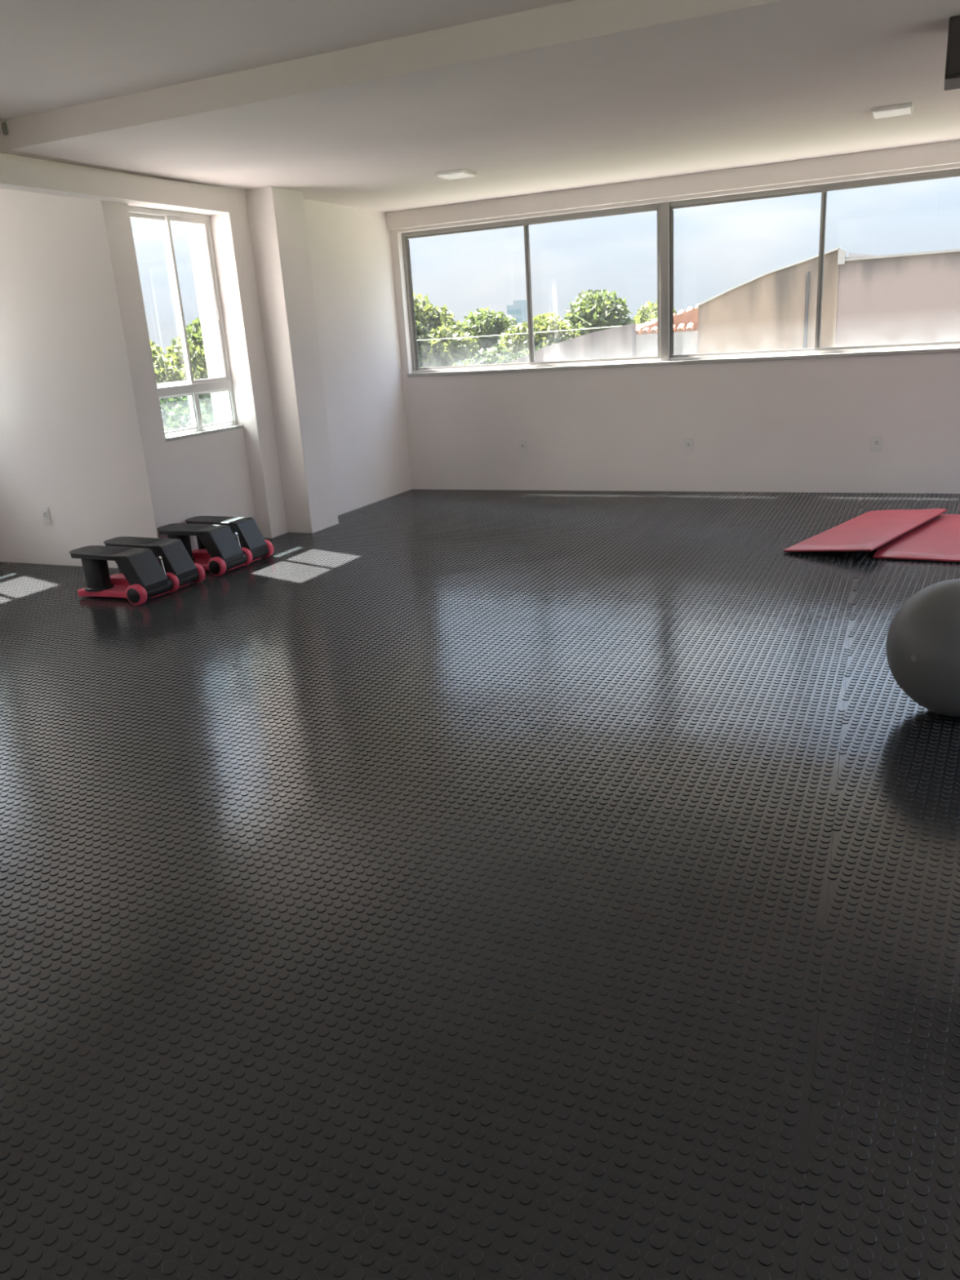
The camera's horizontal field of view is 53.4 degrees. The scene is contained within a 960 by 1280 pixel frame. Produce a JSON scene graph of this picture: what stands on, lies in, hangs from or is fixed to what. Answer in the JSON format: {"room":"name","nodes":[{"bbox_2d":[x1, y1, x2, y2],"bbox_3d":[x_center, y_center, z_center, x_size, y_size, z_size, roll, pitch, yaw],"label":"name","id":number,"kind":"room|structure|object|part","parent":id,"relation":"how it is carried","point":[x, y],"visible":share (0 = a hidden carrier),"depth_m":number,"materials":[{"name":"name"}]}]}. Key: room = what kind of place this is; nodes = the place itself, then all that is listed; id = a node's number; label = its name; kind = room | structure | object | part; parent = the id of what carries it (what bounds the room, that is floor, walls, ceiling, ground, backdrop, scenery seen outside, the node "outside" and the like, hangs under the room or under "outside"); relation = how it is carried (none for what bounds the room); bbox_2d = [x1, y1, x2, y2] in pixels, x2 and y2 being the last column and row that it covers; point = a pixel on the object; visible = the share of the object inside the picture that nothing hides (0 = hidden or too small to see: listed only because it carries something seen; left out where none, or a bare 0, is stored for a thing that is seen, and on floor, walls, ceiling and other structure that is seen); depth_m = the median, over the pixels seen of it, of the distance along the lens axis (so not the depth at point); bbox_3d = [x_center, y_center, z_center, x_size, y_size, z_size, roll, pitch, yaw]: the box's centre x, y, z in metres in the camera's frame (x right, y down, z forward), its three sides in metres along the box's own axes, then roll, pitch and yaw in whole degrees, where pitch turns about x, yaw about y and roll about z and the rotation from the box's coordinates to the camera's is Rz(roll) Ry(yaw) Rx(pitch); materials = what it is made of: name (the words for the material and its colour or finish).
{"room":"fitness studio","nodes":[
{"label":"fitness studio","id":0,"kind":"room"},
{"bbox_2d":[0,188,170,568],"bbox_3d":[-3.063,-1.796,6.518,1.900,3.200,0.140,4,20,24],"label":"wall","id":1,"kind":"structure","parent":0,"point":[78,442],"depth_m":6.30,"materials":[{"name":"white paint"}]},
{"bbox_2d":[40,506,51,524],"bbox_3d":[-3.074,-0.882,6.758,0.076,0.120,0.013,4,20,24],"label":"power outlet","id":2,"kind":"object","parent":1,"relation":"attached to","point":[45,512],"visible":1,"depth_m":6.75,"materials":[{"name":"white plastic"}]},
{"bbox_2d":[118,203,256,550],"bbox_3d":[-2.096,-1.897,6.638,0.250,3.200,0.916,4,20,24],"label":"wall","id":3,"kind":"structure","parent":0,"point":[206,474],"depth_m":6.68,"materials":[{"name":"white paint"}]},
{"bbox_2d":[0,152,229,214],"bbox_3d":[-3.539,-1.818,2.947,0.130,0.295,8.497,4,20,24],"label":"beam","id":4,"kind":"structure","parent":3,"relation":"attached to","point":[20,173],"depth_m":5.65,"materials":[{"name":"white paint"}]},
{"bbox_2d":[128,205,243,441],"bbox_3d":[-2.031,-2.156,6.563,0.118,1.464,0.834,4,20,24],"label":"window","id":5,"kind":"structure","parent":3,"relation":"in","point":[190,388],"depth_m":6.70,"materials":[{"name":"white metal"}]},
{"bbox_3d":[-2.148,-2.253,6.374,0.022,1.080,0.412,4,20,24],"label":"sash","id":6,"kind":"part","parent":5,"relation":"part of","materials":[{"name":"clear glass"}]},
{"bbox_3d":[-2.095,-2.837,6.353,0.060,0.035,0.834,4,20,24],"label":"frame rail","id":7,"kind":"part","parent":5,"relation":"part of","materials":[{"name":"white metal"}]},
{"bbox_2d":[159,393,198,433],"bbox_3d":[-2.093,-1.558,6.569,0.030,0.239,0.370,4,20,24],"label":"window pane","id":8,"kind":"object","parent":5,"relation":"on","point":[193,398],"depth_m":6.69,"materials":[{"name":"clear glass"}]},
{"bbox_3d":[-1.975,-2.363,6.680,0.022,1.080,0.402,4,20,24],"label":"sash","id":9,"kind":"part","parent":5,"relation":"part of","materials":[{"name":"clear glass"}]},
{"bbox_3d":[-2.007,-1.495,6.786,0.060,0.024,0.834,4,20,24],"label":"frame rail","id":10,"kind":"part","parent":5,"relation":"part of","materials":[{"name":"white metal"}]},
{"bbox_3d":[-1.986,-1.472,6.784,0.118,0.022,0.834,4,20,24],"label":"sill","id":11,"kind":"part","parent":5,"relation":"part of","materials":[{"name":"white stone"}]},
{"bbox_2d":[197,389,233,426],"bbox_3d":[-1.927,-1.683,6.922,0.030,0.239,0.360,4,20,24],"label":"window pane","id":12,"kind":"object","parent":5,"relation":"on","point":[228,393],"depth_m":7.02,"materials":[{"name":"clear glass"}]},
{"bbox_3d":[-1.887,-2.285,6.917,0.060,1.383,0.030,4,20,24],"label":"frame post","id":13,"kind":"part","parent":5,"relation":"part of","materials":[{"name":"white metal"}]},
{"bbox_2d":[208,187,287,537],"bbox_3d":[-1.810,-2.065,7.099,0.385,3.200,0.213,4,20,24],"label":"wall","id":14,"kind":"structure","parent":0,"point":[230,231],"depth_m":6.98,"materials":[{"name":"white paint"}]},
{"bbox_2d":[186,222,228,422],"bbox_3d":[-1.978,-2.297,6.970,0.147,1.452,0.006,4,20,24],"label":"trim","id":15,"kind":"structure","parent":14,"relation":"attached to","point":[194,232],"depth_m":6.95,"materials":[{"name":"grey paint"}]},
{"bbox_2d":[0,0,574,121],"bbox_3d":[-1.272,-1.618,0.882,9.265,0.308,6.666,4,20,24],"label":"ceiling","id":16,"kind":"structure","parent":0,"point":[55,55],"depth_m":3.81,"materials":[{"name":"white paint"}]},
{"bbox_2d":[244,186,338,533],"bbox_3d":[-1.529,-2.143,7.285,0.494,3.200,0.384,4,20,24],"label":"column","id":17,"kind":"structure","parent":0,"point":[276,215],"depth_m":7.12,"materials":[{"name":"white paint"}]},
{"bbox_2d":[303,199,411,515],"bbox_3d":[-1.209,-2.458,8.198,0.291,3.200,1.640,4,20,24],"label":"wall","id":18,"kind":"structure","parent":0,"point":[349,248],"depth_m":8.22,"materials":[{"name":"white paint"}]},
{"bbox_2d":[0,488,959,1279],"bbox_3d":[-0.307,0.526,3.486,9.715,0.303,11.034,4,20,24],"label":"floor","id":19,"kind":"structure","parent":0,"point":[426,884],"depth_m":2.45,"materials":[{"name":"grey rubber"}]},
{"bbox_2d":[69,536,204,605],"bbox_3d":[-2.122,-0.442,5.881,0.595,0.295,0.579,4,20,24],"label":"mini stepper","id":20,"kind":"object","parent":19,"relation":"on","point":[148,568],"visible":1,"depth_m":5.78,"materials":[{"name":"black plastic"}]},
{"bbox_3d":[-2.341,-0.415,5.827,0.173,0.205,0.163,4,20,24],"label":"post","id":21,"kind":"part","parent":20,"relation":"part of","materials":[{"name":"black plastic"}]},
{"bbox_3d":[-2.010,-0.405,5.677,0.194,0.242,0.207,4,20,24],"label":"arm","id":22,"kind":"part","parent":20,"relation":"part of","materials":[{"name":"black plastic"}]},
{"bbox_3d":[-1.899,-0.488,5.910,0.194,0.242,0.190,4,20,24],"label":"arm","id":23,"kind":"part","parent":20,"relation":"part of","materials":[{"name":"black plastic"}]},
{"bbox_2d":[156,515,273,576],"bbox_3d":[-1.802,-0.652,6.468,0.562,0.295,0.579,4,20,24],"label":"mini stepper","id":24,"kind":"object","parent":19,"relation":"on","point":[224,544],"visible":0.94,"depth_m":6.36,"materials":[{"name":"black plastic"}]},
{"bbox_3d":[-2.012,-0.625,6.410,0.163,0.205,0.163,4,20,24],"label":"post","id":25,"kind":"part","parent":24,"relation":"part of","materials":[{"name":"black plastic"}]},
{"bbox_3d":[-1.900,-0.708,6.647,0.163,0.205,0.163,4,20,24],"label":"post","id":26,"kind":"part","parent":24,"relation":"part of","materials":[{"name":"black plastic"}]},
{"bbox_3d":[-1.699,-0.616,6.268,0.183,0.242,0.207,4,20,24],"label":"arm","id":27,"kind":"part","parent":24,"relation":"part of","materials":[{"name":"black plastic"}]},
{"bbox_3d":[-1.589,-0.699,6.502,0.183,0.242,0.190,4,20,24],"label":"arm","id":28,"kind":"part","parent":24,"relation":"part of","materials":[{"name":"black plastic"}]},
{"bbox_2d":[783,508,946,552],"bbox_3d":[2.492,-0.712,6.116,0.531,0.084,1.334,12,24,41],"label":"exercise mat","id":29,"kind":"object","parent":19,"relation":"on","point":[868,531],"visible":1,"depth_m":5.96,"materials":[{"name":"red plastic"}]},
{"bbox_2d":[872,514,959,562],"bbox_3d":[3.036,-0.639,5.867,1.004,0.035,1.304,6,20,28],"label":"exercise mat","id":30,"kind":"object","parent":19,"relation":"on","point":[938,539],"visible":0.68,"depth_m":5.71,"materials":[{"name":"red plastic"}]},
{"bbox_2d":[886,578,959,716],"bbox_3d":[1.686,0.027,3.346,0.484,0.483,0.484,4,20,24],"label":"exercise ball","id":31,"kind":"object","parent":19,"relation":"on","point":[923,637],"visible":1,"depth_m":3.23,"materials":[{"name":"grey rubber"}]},
{"bbox_2d":[0,0,959,213],"bbox_3d":[0.919,-3.186,5.524,9.265,0.443,4.068,4,20,24],"label":"ceiling","id":32,"kind":"structure","parent":0,"point":[576,94],"depth_m":4.75,"materials":[{"name":"white paint"}]},
{"bbox_2d":[0,120,9,135],"bbox_3d":[-2.462,-2.649,4.934,0.046,0.073,0.030,4,20,24],"label":"wall sensor","id":33,"kind":"object","parent":32,"relation":"attached to","point":[5,126],"visible":1,"depth_m":4.93,"materials":[{"name":"white plastic"}]},
{"bbox_2d":[435,168,476,179],"bbox_3d":[-0.165,-3.211,6.585,0.216,0.026,0.216,4,20,24],"label":"recessed light","id":34,"kind":"object","parent":32,"relation":"in","point":[460,173],"visible":1,"depth_m":6.53,"materials":[{"name":"white plastic"}]},
{"bbox_2d":[437,172,474,179],"bbox_3d":[-0.164,-3.202,6.588,0.192,0.007,0.192,4,20,24],"label":"diffuser","id":35,"kind":"object","parent":34,"relation":"attached to","point":[450,175],"depth_m":6.54,"materials":[{"name":"white plastic"}]},
{"bbox_2d":[870,102,913,119],"bbox_3d":[2.333,-2.994,5.406,0.216,0.026,0.216,4,20,24],"label":"recessed light","id":36,"kind":"object","parent":32,"relation":"in","point":[908,108],"visible":1,"depth_m":5.35,"materials":[{"name":"white plastic"}]},
{"bbox_2d":[872,106,911,119],"bbox_3d":[2.334,-2.985,5.409,0.192,0.007,0.192,4,20,24],"label":"diffuser","id":37,"kind":"object","parent":36,"relation":"attached to","point":[879,112],"depth_m":5.36,"materials":[{"name":"white plastic"}]},
{"bbox_2d":[943,15,959,90],"bbox_3d":[2.253,-2.339,3.702,0.800,0.217,0.246,4,20,24],"label":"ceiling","id":38,"kind":"structure","parent":32,"relation":"attached to","point":[952,76],"depth_m":3.76,"materials":[{"name":"black"}]},
{"bbox_3d":[2.204,-2.303,3.599,0.776,0.193,0.008,4,20,24],"label":"panel","id":39,"kind":"part","parent":38,"relation":"part of","materials":[{"name":"black"}]},
{"bbox_2d":[390,163,959,493],"bbox_3d":[2.552,-2.463,7.450,7.750,3.200,0.140,4,20,24],"label":"wall","id":40,"kind":"structure","parent":0,"point":[793,425],"depth_m":7.96,"materials":[{"name":"white paint"}]},
{"bbox_2d":[518,440,527,453],"bbox_3d":[0.388,-1.750,8.637,0.076,0.120,0.013,4,20,24],"label":"power outlet","id":41,"kind":"object","parent":40,"relation":"attached to","point":[522,443],"visible":1,"depth_m":8.63,"materials":[{"name":"white plastic"}]},
{"bbox_2d":[401,203,660,373],"bbox_3d":[0.429,-3.000,8.300,2.385,1.216,0.050,4,20,24],"label":"window","id":42,"kind":"structure","parent":40,"relation":"in","point":[525,223],"depth_m":8.29,"materials":[{"name":"white metal"}]},
{"bbox_3d":[-0.645,-3.081,8.779,0.028,1.162,0.050,4,20,24],"label":"frame post","id":43,"kind":"part","parent":42,"relation":"part of","materials":[{"name":"grey metal"}]},
{"bbox_3d":[-0.089,-3.042,8.543,1.182,1.162,0.016,4,20,24],"label":"sash","id":44,"kind":"part","parent":42,"relation":"part of","materials":[{"name":"clear glass"}]},
{"bbox_3d":[0.392,-3.563,8.118,2.385,0.030,0.050,4,20,24],"label":"frame rail","id":45,"kind":"part","parent":42,"relation":"part of","materials":[{"name":"grey metal"}]},
{"bbox_3d":[0.466,-2.434,8.482,2.385,0.024,0.050,4,20,24],"label":"frame rail","id":46,"kind":"part","parent":42,"relation":"part of","materials":[{"name":"white metal"}]},
{"bbox_3d":[0.947,-2.953,8.059,1.182,1.162,0.016,4,20,24],"label":"sash","id":47,"kind":"part","parent":42,"relation":"part of","materials":[{"name":"clear glass"}]},
{"bbox_2d":[659,201,670,361],"bbox_3d":[1.521,-2.908,7.812,0.071,1.228,0.095,4,20,24],"label":"trim","id":48,"kind":"structure","parent":40,"relation":"attached to","point":[664,206],"depth_m":7.76,"materials":[{"name":"grey metal"}]},
{"bbox_2d":[385,139,959,230],"bbox_3d":[2.579,-3.456,6.979,7.459,0.142,0.065,4,20,24],"label":"beam","id":49,"kind":"structure","parent":40,"relation":"attached to","point":[947,153],"depth_m":7.37,"materials":[{"name":"white paint"}]},
{"bbox_2d":[407,346,959,377],"bbox_3d":[2.625,-2.225,7.485,7.190,0.030,0.140,4,20,24],"label":"trim","id":50,"kind":"structure","parent":40,"relation":"attached to","point":[957,348],"depth_m":7.79,"materials":[{"name":"white stone"}]},
{"bbox_2d":[684,438,693,453],"bbox_3d":[1.755,-1.635,8.031,0.076,0.120,0.013,4,20,24],"label":"power outlet","id":51,"kind":"object","parent":40,"relation":"attached to","point":[688,442],"visible":1,"depth_m":8.03,"materials":[{"name":"white plastic"}]},
{"bbox_2d":[669,168,959,360],"bbox_3d":[2.615,-2.829,7.325,2.385,1.216,0.050,4,20,24],"label":"window","id":52,"kind":"structure","parent":40,"relation":"in","point":[823,188],"depth_m":7.35,"materials":[{"name":"white metal"}]},
{"bbox_3d":[1.542,-2.910,7.805,0.028,1.162,0.050,4,20,24],"label":"frame post","id":53,"kind":"part","parent":52,"relation":"part of","materials":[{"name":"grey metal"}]},
{"bbox_3d":[2.098,-2.870,7.569,1.182,1.162,0.016,4,20,24],"label":"sash","id":54,"kind":"part","parent":52,"relation":"part of","materials":[{"name":"clear glass"}]},
{"bbox_3d":[2.578,-3.392,7.144,2.385,0.030,0.050,4,20,24],"label":"frame rail","id":55,"kind":"part","parent":52,"relation":"part of","materials":[{"name":"grey metal"}]},
{"bbox_3d":[2.652,-2.263,7.508,2.385,0.024,0.050,4,20,24],"label":"frame rail","id":56,"kind":"part","parent":52,"relation":"part of","materials":[{"name":"white metal"}]},
{"bbox_3d":[3.133,-2.782,7.084,1.182,1.162,0.016,4,20,24],"label":"sash","id":57,"kind":"part","parent":52,"relation":"part of","materials":[{"name":"clear glass"}]},
{"bbox_2d":[871,435,882,451],"bbox_3d":[3.090,-1.532,7.436,0.076,0.120,0.013,4,20,24],"label":"power outlet","id":58,"kind":"object","parent":40,"relation":"attached to","point":[877,440],"visible":1,"depth_m":7.43,"materials":[{"name":"white plastic"}]},
{"label":"outside","id":59,"kind":"structure","parent":0,"visible":0},
{"label":"ground","id":60,"kind":"structure","parent":59,"visible":0},
{"bbox_2d":[149,338,211,409],"bbox_3d":[-11.866,-8.264,34.191,4.472,5.252,4.594,4,20,24],"label":"tree","id":61,"kind":"object","parent":60,"relation":"on","point":[168,367],"visible":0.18,"depth_m":33.68,"materials":[{"name":"green plant"}]},
{"bbox_2d":[159,395,214,431],"bbox_3d":[-7.497,-4.663,24.500,3.676,3.810,4.652,4,20,24],"label":"tree","id":62,"kind":"object","parent":60,"relation":"on","point":[175,411],"visible":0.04,"depth_m":23.27,"materials":[{"name":"green plant"}]},
{"bbox_2d":[166,316,211,408],"bbox_3d":[-12.598,-13.124,47.651,6.777,6.332,6.303,0,18,10],"label":"tree","id":63,"kind":"object","parent":60,"relation":"on","point":[193,331],"visible":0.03,"depth_m":45.45,"materials":[{"name":"green plant"}]},
{"bbox_2d":[204,397,213,417],"bbox_3d":[-14.857,-15.207,58.635,6.380,3.854,6.254,-2,18,6],"label":"tree","id":64,"kind":"object","parent":60,"relation":"on","point":[211,402],"visible":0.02,"depth_m":56.98,"materials":[{"name":"green plant"}]},
{"bbox_2d":[413,292,479,368],"bbox_3d":[-2.753,-9.271,34.218,5.429,6.015,4.745,-1,18,10],"label":"tree","id":65,"kind":"object","parent":60,"relation":"on","point":[436,322],"visible":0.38,"depth_m":32.51,"materials":[{"name":"green plant"}]},
{"bbox_2d":[459,306,517,364],"bbox_3d":[0.148,-11.547,41.552,4.522,5.489,5.180,-2,18,6],"label":"tree","id":66,"kind":"object","parent":60,"relation":"on","point":[492,323],"visible":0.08,"depth_m":40.05,"materials":[{"name":"green plant"}]},
{"bbox_2d":[452,344,528,366],"bbox_3d":[0.393,-4.454,21.537,2.863,4.244,2.333,4,20,24],"label":"tree","id":67,"kind":"object","parent":60,"relation":"on","point":[498,357],"visible":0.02,"depth_m":20.89,"materials":[{"name":"green plant"}]},
{"bbox_2d":[506,300,527,324],"bbox_3d":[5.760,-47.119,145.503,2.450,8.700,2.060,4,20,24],"label":"tower block","id":68,"kind":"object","parent":60,"relation":"on","point":[517,311],"visible":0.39,"depth_m":143.84,"materials":[{"name":"concrete"}]},
{"bbox_2d":[516,346,542,359],"bbox_3d":[1.613,-6.142,26.830,2.701,4.061,3.224,-3,18,3],"label":"tree","id":69,"kind":"object","parent":60,"relation":"on","point":[538,348],"visible":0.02,"depth_m":25.98,"materials":[{"name":"green plant"}]},
{"bbox_2d":[417,324,643,341],"bbox_3d":[1.809,-5.211,22.852,14.193,4.682,0.193,4,20,24],"label":"overhead line","id":70,"kind":"object","parent":60,"relation":"on","point":[636,324],"visible":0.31,"depth_m":22.54,"materials":[{"name":"grey"}]},
{"bbox_2d":[497,311,581,362],"bbox_3d":[2.251,-8.442,32.261,3.867,5.021,3.216,4,20,24],"label":"tree","id":71,"kind":"object","parent":60,"relation":"on","point":[548,322],"visible":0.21,"depth_m":30.93,"materials":[{"name":"green plant"}]},
{"bbox_2d":[508,323,635,363],"bbox_3d":[0.797,-3.792,18.984,4.700,4.480,0.250,4,20,24],"label":"wall","id":72,"kind":"structure","parent":60,"relation":"on","point":[617,342],"depth_m":17.63,"materials":[{"name":"white paint"}]},
{"bbox_2d":[560,288,634,335],"bbox_3d":[5.347,-11.290,39.074,4.715,5.873,5.148,-7,18,-10],"label":"tree","id":73,"kind":"object","parent":60,"relation":"on","point":[600,308],"visible":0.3,"depth_m":36.64,"materials":[{"name":"green plant"}]},
{"bbox_2d":[632,300,676,325],"bbox_3d":[6.369,-8.856,32.402,3.244,5.210,3.484,8,21,32],"label":"tree","id":74,"kind":"object","parent":60,"relation":"on","point":[648,313],"visible":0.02,"depth_m":31.64,"materials":[{"name":"green plant"}]},
{"bbox_2d":[635,303,697,356],"bbox_3d":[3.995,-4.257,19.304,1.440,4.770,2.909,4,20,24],"label":"house wing","id":75,"kind":"object","parent":60,"relation":"on","point":[685,322],"visible":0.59,"depth_m":17.45,"materials":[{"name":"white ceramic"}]},
{"bbox_2d":[697,246,959,354],"bbox_3d":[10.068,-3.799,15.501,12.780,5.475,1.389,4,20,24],"label":"building","id":76,"kind":"structure","parent":60,"relation":"on","point":[914,297],"depth_m":16.04,"materials":[{"name":"white paint"}]}
]}

